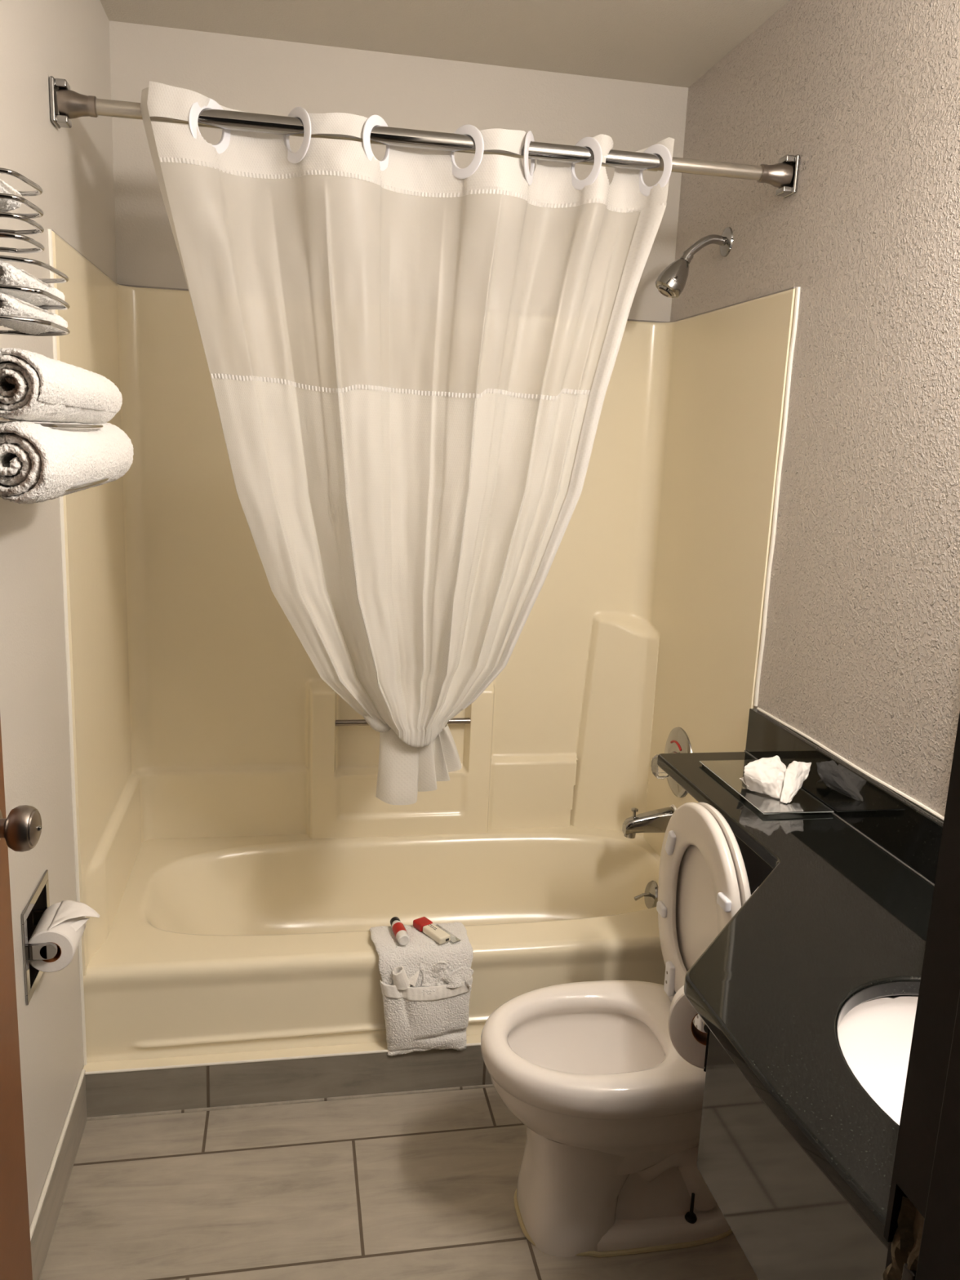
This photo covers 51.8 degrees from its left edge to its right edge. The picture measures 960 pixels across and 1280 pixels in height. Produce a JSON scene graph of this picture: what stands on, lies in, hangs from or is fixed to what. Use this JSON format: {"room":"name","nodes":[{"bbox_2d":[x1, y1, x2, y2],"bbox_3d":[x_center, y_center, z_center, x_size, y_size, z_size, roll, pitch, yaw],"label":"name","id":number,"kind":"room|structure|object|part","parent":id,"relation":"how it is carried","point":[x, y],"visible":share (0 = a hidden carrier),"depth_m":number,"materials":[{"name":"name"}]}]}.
{"room":"hotel bathroom","nodes":[
{"label":"hotel bathroom","id":0,"kind":"room"},
{"bbox_2d":[0,0,116,1228],"bbox_3d":[-0.772,-0.070,1.481,0.100,2.387,2.281,0,12,-11],"label":"wall","id":1,"kind":"structure","parent":0,"point":[68,40],"depth_m":1.75,"materials":[{"name":"beige paint"}]},
{"bbox_2d":[21,869,57,1004],"bbox_3d":[-0.772,0.509,1.703,0.108,0.164,0.170,0,12,-11],"label":"paper holder","id":2,"kind":"object","parent":1,"relation":"attached to","point":[38,902],"visible":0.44,"depth_m":1.66,"materials":[{"name":"silver metal"}]},
{"bbox_3d":[-0.764,0.495,1.768,0.068,0.028,0.008,0,12,-11],"label":"arm","id":3,"kind":"part","parent":2,"relation":"part of","materials":[{"name":"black metal"}]},
{"bbox_3d":[-0.742,0.521,1.649,0.068,0.028,0.008,0,12,-11],"label":"arm","id":4,"kind":"part","parent":2,"relation":"part of","materials":[{"name":"silver metal"}]},
{"bbox_2d":[27,899,99,972],"bbox_3d":[-0.720,0.511,1.715,0.105,0.083,0.109,0,12,-11],"label":"toilet paper roll","id":5,"kind":"object","parent":2,"relation":"in","point":[63,923],"visible":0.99,"depth_m":1.68,"materials":[{"name":"white paper"}]},
{"bbox_2d":[0,167,109,491],"bbox_3d":[-0.580,-0.364,1.230,0.184,0.360,0.500,0,12,-11],"label":"towel rack","id":6,"kind":"object","parent":1,"relation":"attached to","point":[16,234],"visible":0.85,"depth_m":1.07,"materials":[{"name":"silver metal"}]},
{"bbox_2d":[0,178,22,212],"bbox_3d":[-0.521,-0.468,1.018,0.070,0.029,0.159,0,12,-11],"label":"rolled washcloth","id":7,"kind":"object","parent":6,"relation":"on","point":[6,205],"visible":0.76,"depth_m":1.05,"materials":[{"name":"white fabric"}]},
{"bbox_2d":[0,291,67,334],"bbox_3d":[-0.542,-0.379,1.155,0.071,0.031,0.264,1,12,-9],"label":"rolled hand towel","id":8,"kind":"object","parent":6,"relation":"in","point":[10,305],"visible":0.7,"depth_m":1.12,"materials":[{"name":"white fabric"}]},
{"bbox_2d":[0,260,64,310],"bbox_3d":[-0.535,-0.408,1.141,0.063,0.033,0.256,1,12,-9],"label":"rolled hand towel","id":9,"kind":"object","parent":8,"relation":"on","point":[10,274],"visible":0.69,"depth_m":1.10,"materials":[{"name":"white fabric"}]},
{"bbox_2d":[0,420,133,504],"bbox_3d":[-0.545,-0.246,1.321,0.095,0.093,0.603,0,12,-11],"label":"rolled towel","id":10,"kind":"object","parent":6,"relation":"on","point":[38,463],"visible":0.98,"depth_m":1.09,"materials":[{"name":"white fabric"}]},
{"bbox_2d":[0,347,122,423],"bbox_3d":[-0.539,-0.319,1.280,0.086,0.080,0.541,0,12,-11],"label":"rolled towel","id":11,"kind":"object","parent":10,"relation":"on","point":[34,386],"visible":1,"depth_m":1.08,"materials":[{"name":"white fabric"}]},
{"bbox_2d":[29,1069,87,1279],"bbox_3d":[-0.698,1.118,1.359,0.009,0.116,1.530,0,12,-11],"label":"baseboard","id":12,"kind":"structure","parent":1,"relation":"attached to","point":[46,1215],"depth_m":1.83,"materials":[{"name":"wood"}]},
{"bbox_2d":[47,228,86,1066],"bbox_3d":[-0.809,0.089,1.940,0.010,1.687,0.012,0,12,-11],"label":"trim","id":13,"kind":"structure","parent":1,"relation":"attached to","point":[49,231],"depth_m":1.95,"materials":[{"name":"white plastic"}]},
{"bbox_2d":[48,75,799,197],"bbox_3d":[-0.060,-0.973,1.931,1.459,0.076,0.049,0,12,-11],"label":"shower curtain rod","id":14,"kind":"object","parent":1,"relation":"attached to","point":[66,104],"visible":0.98,"depth_m":1.91,"materials":[{"name":"silver metal"}]},
{"bbox_2d":[57,88,97,119],"bbox_3d":[-0.732,-0.976,1.802,0.064,0.049,0.049,0,12,-11],"label":"socket","id":15,"kind":"object","parent":14,"relation":"attached to","point":[71,104],"depth_m":1.79,"materials":[{"name":"silver metal"}]},
{"bbox_2d":[140,80,674,804],"bbox_3d":[-0.147,-0.327,2.035,1.025,1.400,0.141,0,12,-11],"label":"shower curtain","id":16,"kind":"object","parent":14,"relation":"hanging from","point":[411,353],"visible":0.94,"depth_m":2.02,"materials":[{"name":"white fabric"}]},
{"bbox_3d":[-0.121,-0.696,1.977,0.982,0.400,0.085,0,12,-11],"label":"sheer panel","id":17,"kind":"part","parent":16,"relation":"part of","materials":[{"name":"white fabric"}]},
{"bbox_3d":[-0.147,-0.145,2.074,0.801,0.768,0.141,0,12,-11],"label":"panel","id":18,"kind":"part","parent":16,"relation":"part of","materials":[{"name":"white fabric"}]},
{"bbox_2d":[756,162,793,187],"bbox_3d":[0.612,-0.971,2.060,0.064,0.049,0.049,0,12,-11],"label":"socket","id":19,"kind":"object","parent":14,"relation":"attached to","point":[780,175],"depth_m":2.04,"materials":[{"name":"silver metal"}]},
{"bbox_2d":[39,1087,758,1279],"bbox_3d":[0.056,1.253,1.277,1.661,0.050,3.721,0,12,-11],"label":"floor","id":20,"kind":"structure","parent":0,"point":[420,1186],"depth_m":1.90,"materials":[{"name":"tile"}]},
{"bbox_2d":[51,231,795,1062],"bbox_3d":[-0.160,0.038,2.430,1.459,1.726,0.723,0,12,-11],"label":"bathtub surround","id":21,"kind":"object","parent":20,"relation":"on","point":[239,855],"visible":0.62,"depth_m":2.65,"materials":[{"name":"beige plastic"}]},
{"bbox_2d":[83,1035,493,1120],"bbox_3d":[-0.129,0.964,2.250,1.461,0.114,0.062,0,12,-11],"label":"baseboard","id":22,"kind":"structure","parent":21,"relation":"attached to","point":[126,1088],"depth_m":2.16,"materials":[{"name":"tile"}]},
{"bbox_2d":[88,824,660,965],"bbox_3d":[-0.193,0.751,2.588,1.453,0.264,0.695,0,12,-11],"label":"bathtub","id":23,"kind":"object","parent":21,"relation":"in","point":[233,897],"depth_m":2.76,"materials":[{"name":"beige"}]},
{"bbox_2d":[368,921,473,1056],"bbox_3d":[-0.136,0.794,2.247,0.224,0.248,0.166,0,12,-11],"label":"towel","id":24,"kind":"object","parent":21,"relation":"hanging from","point":[418,1018],"visible":0.93,"depth_m":2.19,"materials":[{"name":"white fabric"}]},
{"bbox_2d":[390,916,409,945],"bbox_3d":[-0.182,0.657,2.232,0.028,0.028,0.092,-2,12,-19],"label":"shampoo bottle","id":25,"kind":"object","parent":24,"relation":"on","point":[400,932],"visible":1,"depth_m":2.21,"materials":[{"name":"white"}]},
{"bbox_2d":[392,965,419,990],"bbox_3d":[-0.157,0.733,2.181,0.045,0.061,0.075,11,14,35],"label":"washcloth","id":26,"kind":"object","parent":24,"relation":"in","point":[401,980],"visible":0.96,"depth_m":2.16,"materials":[{"name":"white fabric"}]},
{"bbox_2d":[413,916,460,944],"bbox_3d":[-0.100,0.661,2.250,0.053,0.018,0.115,-7,15,-38],"label":"soap","id":27,"kind":"object","parent":24,"relation":"on","point":[441,935],"visible":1,"depth_m":2.24,"materials":[{"name":"beige"}]},
{"bbox_2d":[418,955,473,988],"bbox_3d":[-0.074,0.734,2.189,0.121,0.066,0.041,0,12,-11],"label":"washcloth","id":28,"kind":"object","parent":24,"relation":"in","point":[441,973],"visible":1,"depth_m":2.19,"materials":[{"name":"white fabric"}]},
{"bbox_2d":[634,880,657,908],"bbox_3d":[0.461,0.705,2.719,0.080,0.082,0.080,0,12,-11],"label":"overflow plate","id":29,"kind":"object","parent":21,"relation":"attached to","point":[651,895],"visible":0.76,"depth_m":2.71,"materials":[{"name":"silver metal"}]},
{"bbox_3d":[0.445,0.705,2.714,0.044,0.020,0.012,-1,12,-17],"label":"trip lever","id":30,"kind":"part","parent":29,"relation":"part of","materials":[{"name":"silver metal"}]},
{"bbox_3d":[0.481,0.705,2.723,0.040,0.082,0.080,0,12,-11],"label":"plate","id":31,"kind":"part","parent":29,"relation":"part of","materials":[{"name":"silver metal"}]},
{"bbox_2d":[622,804,676,838],"bbox_3d":[0.456,0.489,2.667,0.138,0.088,0.066,0,12,-11],"label":"tub spout","id":32,"kind":"object","parent":21,"relation":"attached to","point":[656,820],"visible":0.84,"depth_m":2.65,"materials":[{"name":"silver metal"}]},
{"bbox_2d":[623,832,635,838],"bbox_3d":[0.405,0.517,2.663,0.033,0.030,0.031,0,12,-11],"label":"outlet","id":33,"kind":"object","parent":32,"relation":"attached to","point":[629,835],"depth_m":2.65,"materials":[{"name":"silver metal"}]},
{"bbox_2d":[651,727,692,797],"bbox_3d":[0.497,0.327,2.632,0.072,0.188,0.188,0,12,-11],"label":"shower valve","id":34,"kind":"object","parent":21,"relation":"attached to","point":[677,741],"visible":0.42,"depth_m":2.62,"materials":[{"name":"silver metal"}]},
{"bbox_3d":[0.485,0.336,2.631,0.048,0.066,0.066,0,12,-11],"label":"knob","id":35,"kind":"part","parent":34,"relation":"part of","materials":[{"name":"clear plastic"}]},
{"bbox_2d":[480,802,751,1257],"bbox_3d":[0.341,0.704,1.853,0.683,0.822,0.414,0,12,-11],"label":"toilet","id":36,"kind":"object","parent":20,"relation":"on","point":[611,1111],"visible":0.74,"depth_m":1.81,"materials":[{"name":"white ceramic"}]},
{"bbox_3d":[0.226,0.840,1.861,0.460,0.238,0.354,0,12,-11],"label":"bowl","id":37,"kind":"part","parent":36,"relation":"part of","materials":[{"name":"white ceramic"}]},
{"bbox_3d":[0.400,0.504,1.822,0.032,0.410,0.358,0,12,-11],"label":"seat","id":38,"kind":"part","parent":36,"relation":"part of","materials":[{"name":"beige plastic"}]},
{"bbox_3d":[0.421,0.507,1.823,0.033,0.416,0.364,0,12,-11],"label":"seat lid","id":39,"kind":"part","parent":36,"relation":"part of","materials":[{"name":"beige plastic"}]},
{"bbox_2d":[109,20,688,321],"bbox_3d":[-0.224,-0.311,2.773,1.461,2.387,0.100,0,12,-11],"label":"wall","id":40,"kind":"structure","parent":0,"point":[249,74],"depth_m":2.48,"materials":[{"name":"beige paint"}]},
{"bbox_2d":[51,229,795,322],"bbox_3d":[-0.125,-0.810,2.264,1.463,0.006,0.712,0,12,-11],"label":"trim","id":41,"kind":"structure","parent":40,"relation":"attached to","point":[51,229],"depth_m":2.47,"materials":[{"name":"beige plastic"}]},
{"bbox_2d":[99,0,790,87],"bbox_3d":[0.048,-1.257,1.373,1.661,0.050,2.501,0,12,-11],"label":"ceiling","id":42,"kind":"structure","parent":0,"point":[668,42],"depth_m":2.30,"materials":[{"name":"beige paint"}]},
{"bbox_2d":[670,0,959,816],"bbox_3d":[0.761,-0.064,1.775,0.100,2.387,2.281,0,12,-11],"label":"wall","id":43,"kind":"structure","parent":0,"point":[861,655],"depth_m":1.83,"materials":[{"name":"beige paint"}]},
{"bbox_2d":[654,226,733,297],"bbox_3d":[0.510,-0.911,2.380,0.172,0.171,0.069,0,12,-11],"label":"shower","id":44,"kind":"object","parent":43,"relation":"attached to","point":[671,282],"visible":1,"depth_m":2.36,"materials":[{"name":"silver metal"}]},
{"bbox_3d":[0.445,-0.837,2.383,0.031,0.019,0.036,0,12,-11],"label":"nozzle plate","id":45,"kind":"part","parent":44,"relation":"part of","materials":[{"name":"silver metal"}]},
{"bbox_3d":[0.542,-0.946,2.378,0.105,0.060,0.021,0,12,-11],"label":"arm","id":46,"kind":"part","parent":44,"relation":"part of","materials":[{"name":"silver metal"}]},
{"bbox_2d":[753,286,800,706],"bbox_3d":[0.641,-0.291,2.134,0.011,0.897,0.014,0,12,-11],"label":"trim","id":47,"kind":"structure","parent":43,"relation":"attached to","point":[798,288],"depth_m":2.12,"materials":[{"name":"white plastic"}]},
{"bbox_2d":[696,834,913,1279],"bbox_3d":[0.533,0.582,1.362,0.492,0.246,1.296,0,12,-11],"label":"vanity cabinet","id":48,"kind":"object","parent":43,"relation":"attached to","point":[789,1222],"visible":0.2,"depth_m":1.12,"materials":[{"name":"black stone"}]},
{"bbox_2d":[701,1018,707,1032],"bbox_3d":[0.372,0.522,1.362,0.126,0.079,0.103,5,12,12],"label":"post","id":49,"kind":"object","parent":48,"relation":"attached to","point":[705,1027],"visible":0.09,"depth_m":1.33,"materials":[{"name":"silver metal"}]},
{"bbox_2d":[667,985,706,1068],"bbox_3d":[0.316,0.531,1.372,0.106,0.130,0.120,5,12,13],"label":"toilet paper roll","id":50,"kind":"object","parent":49,"relation":"on","point":[690,1042],"visible":0.4,"depth_m":1.34,"materials":[{"name":"white paper"}]},
{"bbox_3d":[0.361,0.650,0.997,0.018,0.244,0.630,0,12,-11],"label":"panel","id":51,"kind":"part","parent":48,"relation":"part of","materials":[{"name":"black stone"}]},
{"bbox_2d":[657,751,933,1248],"bbox_3d":[0.499,0.421,1.447,0.529,0.027,1.541,0,12,-11],"label":"countertop","id":52,"kind":"structure","parent":48,"relation":"on","point":[837,924],"depth_m":1.30,"materials":[{"name":"black stone"}]},
{"bbox_2d":[699,760,833,816],"bbox_3d":[0.569,0.294,1.991,0.143,0.008,0.301,0,12,-11],"label":"glass tray","id":53,"kind":"object","parent":52,"relation":"on","point":[730,771],"visible":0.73,"depth_m":1.92,"materials":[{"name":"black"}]},
{"bbox_2d":[740,755,810,803],"bbox_3d":[0.575,0.262,1.943,0.114,0.072,0.100,12,15,39],"label":"crumpled tissue","id":54,"kind":"object","parent":53,"relation":"on","point":[769,776],"visible":1,"depth_m":1.92,"materials":[{"name":"white paper"}]},
{"bbox_2d":[837,995,918,1124],"bbox_3d":[0.583,0.583,1.104,0.378,0.137,0.471,0,12,-11],"label":"sink","id":55,"kind":"object","parent":52,"relation":"in","point":[875,1036],"visible":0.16,"depth_m":1.28,"materials":[{"name":"white porcelain"}]},
{"bbox_3d":[0.547,0.589,1.338,0.473,0.244,0.018,0,12,-11],"label":"panel","id":56,"kind":"part","parent":48,"relation":"part of","materials":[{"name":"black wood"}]},
{"bbox_2d":[744,707,944,885],"bbox_3d":[0.752,0.358,1.482,0.026,0.106,1.541,0,12,-11],"label":"backsplash","id":57,"kind":"structure","parent":43,"relation":"attached to","point":[909,831],"depth_m":1.79,"materials":[{"name":"black stone"}]},
{"bbox_3d":[0.214,0.180,0.474,1.661,2.387,0.120,0,12,-11],"label":"wall","id":58,"kind":"structure","parent":0,"visible":0},
{"bbox_2d":[0,717,41,1279],"bbox_3d":[-0.481,0.266,0.767,0.090,2.018,0.658,1,12,-6],"label":"door","id":59,"kind":"structure","parent":58,"relation":"in","point":[21,830],"depth_m":1.11,"materials":[{"name":"orange wood"}]},
{"bbox_3d":[-0.490,0.197,1.036,0.055,0.054,0.054,0,12,-11],"label":"knob","id":60,"kind":"part","parent":59,"relation":"part of","materials":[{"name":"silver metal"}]},
{"bbox_2d":[882,711,959,1279],"bbox_3d":[0.297,0.322,0.563,0.042,2.080,0.163,0,12,-11],"label":"trim","id":61,"kind":"structure","parent":58,"relation":"attached to","point":[922,1230],"depth_m":0.60,"materials":[{"name":"black wood"}]}
]}

